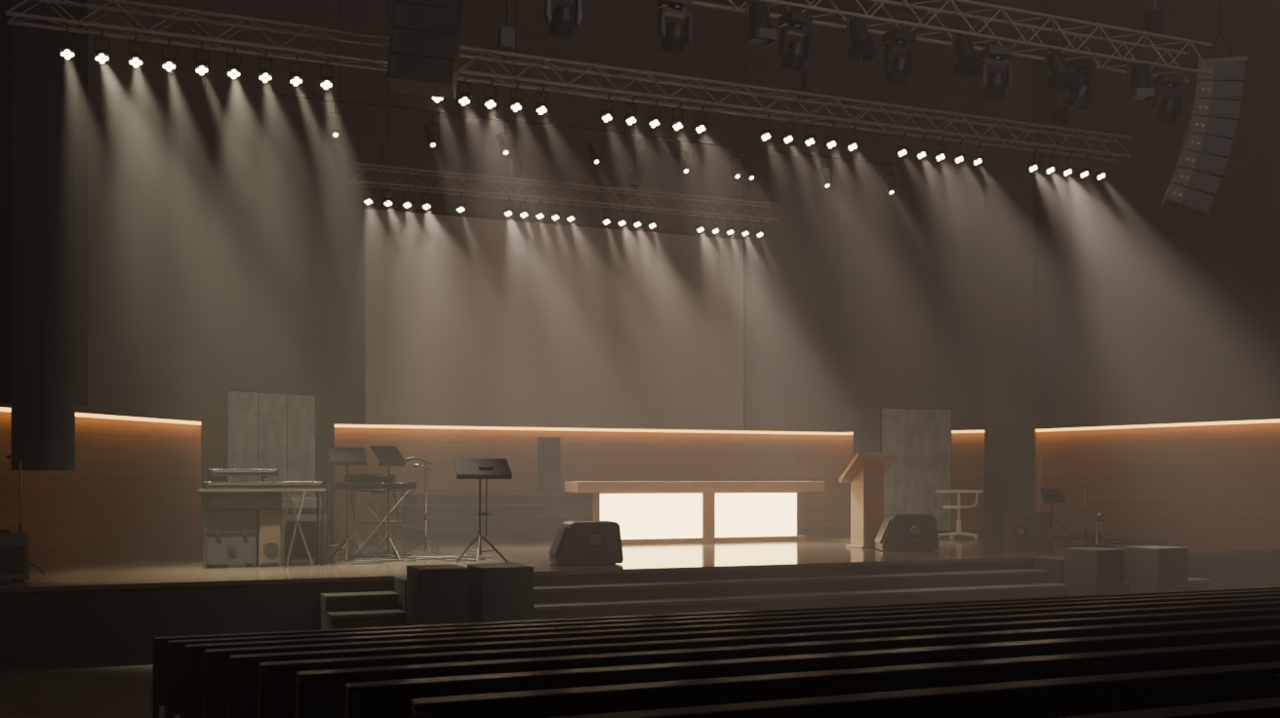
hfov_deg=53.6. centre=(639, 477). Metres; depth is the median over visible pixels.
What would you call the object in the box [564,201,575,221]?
stage lights
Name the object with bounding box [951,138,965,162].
stage lights
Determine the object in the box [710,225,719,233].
stage lights
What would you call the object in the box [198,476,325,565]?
keyboard stand
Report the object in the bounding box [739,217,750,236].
stage lights
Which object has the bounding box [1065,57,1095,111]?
moving-head light
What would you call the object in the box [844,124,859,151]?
stage lights
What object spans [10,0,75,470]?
drape
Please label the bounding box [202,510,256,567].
flight case
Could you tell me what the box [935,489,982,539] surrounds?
pedestal stand
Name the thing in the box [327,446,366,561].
music stand
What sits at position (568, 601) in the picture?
steps
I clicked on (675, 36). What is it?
moving-head light
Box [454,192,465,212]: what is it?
stage lights
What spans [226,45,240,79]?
stage lights
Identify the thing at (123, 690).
floor
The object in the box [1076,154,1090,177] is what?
stage lights
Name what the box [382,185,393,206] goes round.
stage lights
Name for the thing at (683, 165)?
spotlight
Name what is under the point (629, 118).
stage lights
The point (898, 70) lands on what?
moving-head light
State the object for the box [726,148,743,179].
spotlight
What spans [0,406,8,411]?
trim
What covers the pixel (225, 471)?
keyboard
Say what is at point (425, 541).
microphone stand
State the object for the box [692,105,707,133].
stage lights
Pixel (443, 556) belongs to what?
cable
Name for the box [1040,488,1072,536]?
music stand
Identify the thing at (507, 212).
stage lights
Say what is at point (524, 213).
stage lights
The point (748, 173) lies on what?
spotlight
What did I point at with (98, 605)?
stage
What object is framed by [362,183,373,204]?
stage lights
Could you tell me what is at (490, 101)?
stage lights
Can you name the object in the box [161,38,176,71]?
stage lights
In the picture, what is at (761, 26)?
spotlight
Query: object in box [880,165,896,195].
spotlight
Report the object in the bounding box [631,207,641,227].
stage lights
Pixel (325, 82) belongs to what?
stage lights
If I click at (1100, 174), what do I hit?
stage lights
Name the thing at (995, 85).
moving-head light
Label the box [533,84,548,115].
stage lights
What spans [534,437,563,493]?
speaker
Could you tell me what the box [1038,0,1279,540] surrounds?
wall
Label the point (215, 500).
case
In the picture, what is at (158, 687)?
pew
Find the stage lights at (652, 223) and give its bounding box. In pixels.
[646,208,657,228]
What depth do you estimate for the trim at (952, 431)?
27.37 m
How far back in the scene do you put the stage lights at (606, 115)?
16.39 m
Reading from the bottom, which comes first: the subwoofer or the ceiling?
the subwoofer
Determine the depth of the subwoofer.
13.22 m
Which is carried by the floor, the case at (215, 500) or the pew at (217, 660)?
the pew at (217, 660)
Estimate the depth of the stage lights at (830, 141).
17.69 m
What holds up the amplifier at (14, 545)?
on the stage
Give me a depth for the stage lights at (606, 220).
23.04 m
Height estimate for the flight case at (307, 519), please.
0.678 m
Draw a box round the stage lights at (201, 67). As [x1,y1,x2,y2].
[194,41,208,75]
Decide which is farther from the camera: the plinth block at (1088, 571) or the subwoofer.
the plinth block at (1088, 571)
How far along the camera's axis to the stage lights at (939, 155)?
18.41 m
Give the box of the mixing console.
[281,495,321,510]
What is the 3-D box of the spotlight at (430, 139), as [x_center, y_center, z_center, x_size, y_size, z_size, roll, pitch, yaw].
[-3.052,-5.000,18.336,0.304,0.480,0.183,0,0,43]
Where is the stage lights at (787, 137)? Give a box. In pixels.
[780,117,795,143]
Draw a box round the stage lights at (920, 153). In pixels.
[913,133,927,159]
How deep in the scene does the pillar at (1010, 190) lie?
26.52 m
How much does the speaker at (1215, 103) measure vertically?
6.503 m
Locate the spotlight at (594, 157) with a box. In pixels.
[586,132,602,164]
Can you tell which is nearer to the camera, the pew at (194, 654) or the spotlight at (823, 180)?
the pew at (194, 654)
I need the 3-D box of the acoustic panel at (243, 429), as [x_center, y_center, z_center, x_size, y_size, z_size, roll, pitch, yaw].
[-6.383,-0.165,21.303,0.800,2.530,1.700,0,0,42]
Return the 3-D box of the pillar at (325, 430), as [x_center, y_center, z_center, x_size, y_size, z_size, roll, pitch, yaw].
[-6.690,0.022,23.580,2.040,2.145,0.460,0,0,-23]
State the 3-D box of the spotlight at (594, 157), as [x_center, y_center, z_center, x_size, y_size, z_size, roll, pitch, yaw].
[-0.729,-5.000,19.313,0.304,0.480,0.183,0,0,43]
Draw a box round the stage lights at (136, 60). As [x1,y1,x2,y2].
[127,34,143,67]
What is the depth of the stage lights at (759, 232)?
24.26 m
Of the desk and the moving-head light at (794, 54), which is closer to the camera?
the moving-head light at (794, 54)
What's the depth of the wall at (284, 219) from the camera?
25.66 m
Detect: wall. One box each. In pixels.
[0,0,205,551]
[0,402,8,407]
[205,0,839,535]
[400,492,593,539]
[839,0,1041,528]
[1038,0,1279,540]
[1274,0,1279,540]
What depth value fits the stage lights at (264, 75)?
14.74 m
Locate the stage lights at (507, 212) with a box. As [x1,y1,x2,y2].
[502,196,513,216]
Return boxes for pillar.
[316,421,337,536]
[984,0,1036,530]
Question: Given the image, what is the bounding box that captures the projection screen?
[361,204,745,430]
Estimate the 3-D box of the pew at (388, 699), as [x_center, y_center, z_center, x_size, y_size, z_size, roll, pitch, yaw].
[6.725,1.101,7.646,16.874,0.849,0.534,0,0,-23]
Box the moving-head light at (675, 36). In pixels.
[656,0,692,53]
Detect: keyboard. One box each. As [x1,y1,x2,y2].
[203,480,322,488]
[207,468,278,476]
[336,481,416,489]
[344,474,395,481]
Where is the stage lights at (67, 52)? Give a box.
[59,25,75,59]
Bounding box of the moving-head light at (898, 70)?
[881,28,916,84]
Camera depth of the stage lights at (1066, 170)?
19.31 m
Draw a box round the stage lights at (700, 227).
[694,213,705,232]
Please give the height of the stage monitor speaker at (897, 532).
0.540 m
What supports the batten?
hanging from the ceiling
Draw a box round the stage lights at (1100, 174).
[1092,156,1107,179]
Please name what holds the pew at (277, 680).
on the floor
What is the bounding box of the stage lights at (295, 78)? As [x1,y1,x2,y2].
[287,54,303,85]
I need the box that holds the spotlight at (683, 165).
[675,142,691,174]
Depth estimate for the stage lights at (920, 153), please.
18.28 m
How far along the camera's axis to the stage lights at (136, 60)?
14.19 m
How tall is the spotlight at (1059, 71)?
0.465 m
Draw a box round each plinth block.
[467,562,533,622]
[1034,547,1123,595]
[1123,545,1188,593]
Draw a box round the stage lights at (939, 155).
[932,135,947,160]
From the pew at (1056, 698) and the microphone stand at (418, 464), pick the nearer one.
the pew at (1056, 698)
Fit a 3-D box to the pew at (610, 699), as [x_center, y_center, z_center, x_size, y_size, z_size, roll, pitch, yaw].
[7.026,1.045,7.013,16.811,0.849,0.534,0,0,-23]
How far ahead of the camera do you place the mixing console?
16.41 m
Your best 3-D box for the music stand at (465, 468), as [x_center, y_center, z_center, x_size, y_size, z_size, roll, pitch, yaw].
[-2.007,0.423,16.233,0.720,1.351,0.670,0,0,-23]
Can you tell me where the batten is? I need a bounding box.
[280,0,894,165]
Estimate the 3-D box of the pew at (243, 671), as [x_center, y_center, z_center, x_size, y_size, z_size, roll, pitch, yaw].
[5.824,1.270,9.546,17.063,0.849,0.534,0,0,-23]
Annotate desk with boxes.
[564,480,824,544]
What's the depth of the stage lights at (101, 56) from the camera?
14.06 m
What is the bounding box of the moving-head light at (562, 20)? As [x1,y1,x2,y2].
[543,0,582,37]
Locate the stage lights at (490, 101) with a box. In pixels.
[482,79,497,109]
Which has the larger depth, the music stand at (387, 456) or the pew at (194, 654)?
the music stand at (387, 456)
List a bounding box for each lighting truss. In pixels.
[4,0,1130,161]
[347,0,778,222]
[692,0,1212,83]
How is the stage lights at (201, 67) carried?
hanging from the lighting truss at (505, 35)
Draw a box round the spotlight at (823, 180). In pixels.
[815,159,832,188]
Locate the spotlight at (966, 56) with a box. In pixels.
[952,32,982,77]
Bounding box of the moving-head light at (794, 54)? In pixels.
[778,10,812,70]
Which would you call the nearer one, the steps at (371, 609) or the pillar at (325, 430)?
the steps at (371, 609)
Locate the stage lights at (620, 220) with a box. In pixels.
[616,205,626,226]
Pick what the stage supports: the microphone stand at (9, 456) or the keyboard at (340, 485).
the microphone stand at (9, 456)
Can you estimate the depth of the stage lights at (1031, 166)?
19.06 m
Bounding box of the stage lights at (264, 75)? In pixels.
[257,50,272,82]
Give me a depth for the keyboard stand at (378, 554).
17.70 m
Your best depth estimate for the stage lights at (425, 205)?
21.75 m
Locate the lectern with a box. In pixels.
[839,452,897,548]
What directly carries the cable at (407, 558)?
on the stage
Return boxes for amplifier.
[0,529,29,581]
[255,510,281,566]
[1003,510,1050,545]
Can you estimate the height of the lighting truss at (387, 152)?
5.312 m
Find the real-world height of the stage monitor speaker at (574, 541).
0.540 m
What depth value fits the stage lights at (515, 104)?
15.92 m
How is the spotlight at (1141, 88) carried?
hanging from the lighting truss at (1154, 19)
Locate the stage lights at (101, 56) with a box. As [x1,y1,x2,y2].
[93,29,109,63]
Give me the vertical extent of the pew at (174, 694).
0.849 m
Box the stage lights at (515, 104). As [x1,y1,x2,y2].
[508,81,522,112]
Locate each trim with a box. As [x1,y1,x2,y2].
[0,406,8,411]
[8,407,200,425]
[334,424,839,435]
[840,429,1039,435]
[1038,419,1274,431]
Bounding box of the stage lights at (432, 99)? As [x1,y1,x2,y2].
[430,96,443,102]
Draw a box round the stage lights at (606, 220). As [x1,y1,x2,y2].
[600,204,611,224]
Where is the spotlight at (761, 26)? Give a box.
[745,0,776,46]
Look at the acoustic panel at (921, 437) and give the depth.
24.87 m
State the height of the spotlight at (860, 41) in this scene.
0.465 m
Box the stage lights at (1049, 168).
[1041,150,1056,173]
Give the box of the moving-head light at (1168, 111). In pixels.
[1152,73,1184,122]
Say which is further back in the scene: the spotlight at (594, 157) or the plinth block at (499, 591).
the spotlight at (594, 157)
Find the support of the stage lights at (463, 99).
hanging from the lighting truss at (505, 35)
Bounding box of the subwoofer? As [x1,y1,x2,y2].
[394,563,468,625]
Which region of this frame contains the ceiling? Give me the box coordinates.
[706,0,971,22]
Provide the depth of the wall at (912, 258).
27.79 m
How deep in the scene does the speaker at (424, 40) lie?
13.36 m
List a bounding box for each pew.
[150,586,1279,717]
[163,589,1279,717]
[180,592,1279,717]
[199,596,1279,717]
[227,600,1279,717]
[257,606,1279,717]
[294,614,1279,717]
[344,625,1279,717]
[410,640,1279,717]
[549,661,1279,717]
[1056,696,1279,717]
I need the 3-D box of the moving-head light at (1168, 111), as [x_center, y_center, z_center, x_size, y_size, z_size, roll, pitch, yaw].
[6.574,-4.712,15.815,0.380,0.607,0.305,0,0,-8]
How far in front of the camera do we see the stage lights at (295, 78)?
14.87 m
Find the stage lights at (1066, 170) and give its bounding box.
[1059,152,1074,175]
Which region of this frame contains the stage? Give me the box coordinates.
[0,526,1279,670]
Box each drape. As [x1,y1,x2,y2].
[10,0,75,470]
[75,0,87,404]
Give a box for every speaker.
[386,0,463,99]
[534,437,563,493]
[548,520,623,564]
[874,514,939,551]
[1160,0,1247,220]
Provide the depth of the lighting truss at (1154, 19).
14.88 m
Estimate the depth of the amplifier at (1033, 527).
20.89 m
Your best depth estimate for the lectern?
19.92 m
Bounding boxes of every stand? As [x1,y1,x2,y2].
[5,454,44,573]
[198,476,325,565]
[322,474,402,554]
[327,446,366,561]
[343,481,411,558]
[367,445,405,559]
[405,456,439,556]
[406,463,439,551]
[451,458,512,563]
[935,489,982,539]
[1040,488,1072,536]
[1068,482,1100,545]
[1083,512,1108,546]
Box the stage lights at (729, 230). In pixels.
[724,216,735,235]
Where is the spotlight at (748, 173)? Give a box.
[740,150,757,181]
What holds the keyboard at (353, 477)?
on the keyboard stand at (378, 554)
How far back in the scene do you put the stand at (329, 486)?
18.50 m
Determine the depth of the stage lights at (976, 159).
18.66 m
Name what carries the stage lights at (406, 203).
hanging from the lighting truss at (387, 152)
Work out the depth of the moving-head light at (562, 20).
12.63 m
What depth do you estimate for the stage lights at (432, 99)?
15.57 m
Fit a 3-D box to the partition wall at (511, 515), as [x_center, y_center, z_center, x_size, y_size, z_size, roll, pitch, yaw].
[-2.250,0.700,24.448,4.240,0.800,2.280,0,0,-23]
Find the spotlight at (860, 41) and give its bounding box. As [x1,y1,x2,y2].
[846,14,877,61]
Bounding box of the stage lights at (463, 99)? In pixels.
[456,75,471,106]
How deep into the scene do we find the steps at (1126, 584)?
17.37 m
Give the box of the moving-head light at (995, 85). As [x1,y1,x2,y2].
[979,44,1012,98]
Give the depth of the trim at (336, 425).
26.17 m
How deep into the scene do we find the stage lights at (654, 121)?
16.65 m
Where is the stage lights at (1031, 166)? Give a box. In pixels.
[1025,147,1039,171]
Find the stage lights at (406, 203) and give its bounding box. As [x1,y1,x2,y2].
[401,187,412,207]
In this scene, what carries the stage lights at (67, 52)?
hanging from the lighting truss at (505, 35)
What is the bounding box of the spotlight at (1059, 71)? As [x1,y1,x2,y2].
[1044,46,1075,90]
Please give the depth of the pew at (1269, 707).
2.81 m
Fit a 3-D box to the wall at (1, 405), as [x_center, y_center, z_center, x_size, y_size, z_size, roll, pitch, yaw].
[-10.425,-4.170,15.028,0.410,12.200,7.459,0,0,15]
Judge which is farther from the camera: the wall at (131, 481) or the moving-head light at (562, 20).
the wall at (131, 481)
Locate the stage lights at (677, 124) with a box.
[670,102,684,130]
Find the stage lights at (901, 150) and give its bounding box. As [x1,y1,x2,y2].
[893,130,909,157]
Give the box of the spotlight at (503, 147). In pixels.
[495,121,512,156]
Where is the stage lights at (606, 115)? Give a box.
[599,93,613,122]
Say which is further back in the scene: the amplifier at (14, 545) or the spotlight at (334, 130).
the spotlight at (334, 130)
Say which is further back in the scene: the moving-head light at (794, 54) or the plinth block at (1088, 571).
the plinth block at (1088, 571)
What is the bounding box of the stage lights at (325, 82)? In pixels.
[319,58,333,89]
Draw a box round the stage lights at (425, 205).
[420,188,431,209]
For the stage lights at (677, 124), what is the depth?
16.78 m
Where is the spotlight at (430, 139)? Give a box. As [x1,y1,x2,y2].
[423,114,439,148]
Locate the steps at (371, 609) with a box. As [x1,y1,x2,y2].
[320,591,406,629]
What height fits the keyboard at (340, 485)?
0.100 m
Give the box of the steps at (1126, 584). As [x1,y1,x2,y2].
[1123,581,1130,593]
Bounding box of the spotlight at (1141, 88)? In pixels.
[1126,62,1155,102]
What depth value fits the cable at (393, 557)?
17.23 m
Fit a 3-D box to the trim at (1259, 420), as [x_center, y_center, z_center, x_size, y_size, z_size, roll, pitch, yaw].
[9.783,-1.003,24.485,0.130,0.050,5.252,0,0,-32]
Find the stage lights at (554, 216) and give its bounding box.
[550,200,559,220]
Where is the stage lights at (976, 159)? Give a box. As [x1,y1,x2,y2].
[969,140,984,165]
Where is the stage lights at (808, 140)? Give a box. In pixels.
[801,119,816,146]
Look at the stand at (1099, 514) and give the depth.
20.46 m
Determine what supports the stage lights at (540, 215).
hanging from the lighting truss at (387, 152)
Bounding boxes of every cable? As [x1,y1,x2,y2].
[338,556,485,560]
[347,554,474,559]
[351,558,477,563]
[353,556,492,559]
[355,555,476,561]
[1050,535,1167,546]
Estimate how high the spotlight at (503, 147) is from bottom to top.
0.480 m
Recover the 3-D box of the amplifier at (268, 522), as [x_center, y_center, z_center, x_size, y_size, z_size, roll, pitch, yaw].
[-4.657,0.750,15.903,0.280,0.700,0.470,0,0,-23]
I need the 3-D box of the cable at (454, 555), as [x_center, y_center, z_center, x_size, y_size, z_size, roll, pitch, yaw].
[-3.104,1.088,17.248,1.755,0.018,0.616,0,0,-35]
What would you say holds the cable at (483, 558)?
on the stage
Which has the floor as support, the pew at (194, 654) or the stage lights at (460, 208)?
the pew at (194, 654)
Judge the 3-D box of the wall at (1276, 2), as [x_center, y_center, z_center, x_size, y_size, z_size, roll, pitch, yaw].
[12.371,-4.170,20.493,0.410,12.200,4.262,0,0,-31]
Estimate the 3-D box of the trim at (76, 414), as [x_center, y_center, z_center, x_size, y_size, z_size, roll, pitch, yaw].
[-8.667,-1.003,20.993,0.130,0.050,4.976,0,0,15]
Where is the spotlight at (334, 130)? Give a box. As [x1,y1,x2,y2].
[326,103,342,138]
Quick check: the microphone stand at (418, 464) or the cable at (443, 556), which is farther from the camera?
the microphone stand at (418, 464)
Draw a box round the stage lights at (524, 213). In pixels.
[519,197,528,217]
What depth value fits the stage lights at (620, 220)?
23.16 m
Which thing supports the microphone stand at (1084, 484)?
on the stage
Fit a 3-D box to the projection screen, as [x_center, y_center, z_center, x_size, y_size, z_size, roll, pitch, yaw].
[-1.526,-3.130,25.951,8.240,4.200,0.090,0,0,-23]
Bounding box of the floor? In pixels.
[0,662,180,717]
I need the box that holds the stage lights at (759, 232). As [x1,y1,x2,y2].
[754,218,764,237]
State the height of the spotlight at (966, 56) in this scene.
0.465 m
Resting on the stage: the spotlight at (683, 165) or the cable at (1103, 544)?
the cable at (1103, 544)
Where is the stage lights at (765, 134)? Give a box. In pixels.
[758,114,772,140]
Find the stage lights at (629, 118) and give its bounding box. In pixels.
[623,96,638,124]
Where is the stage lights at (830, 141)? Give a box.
[823,121,838,148]
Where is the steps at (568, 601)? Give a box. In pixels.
[533,568,1070,619]
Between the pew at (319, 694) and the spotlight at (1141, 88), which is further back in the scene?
the spotlight at (1141, 88)
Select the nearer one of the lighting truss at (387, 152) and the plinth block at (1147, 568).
the plinth block at (1147, 568)
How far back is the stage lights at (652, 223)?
23.40 m
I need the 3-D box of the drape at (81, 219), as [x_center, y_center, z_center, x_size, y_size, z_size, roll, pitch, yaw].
[-7.097,-3.497,16.119,0.136,5.130,0.100,0,0,-23]
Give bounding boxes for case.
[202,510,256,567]
[205,491,280,510]
[281,510,327,562]
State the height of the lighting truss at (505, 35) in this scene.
5.292 m
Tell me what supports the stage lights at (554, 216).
hanging from the lighting truss at (387, 152)
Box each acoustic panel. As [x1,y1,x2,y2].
[200,389,316,543]
[853,406,951,533]
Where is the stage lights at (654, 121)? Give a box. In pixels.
[646,99,661,127]
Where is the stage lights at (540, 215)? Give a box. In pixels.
[534,199,544,219]

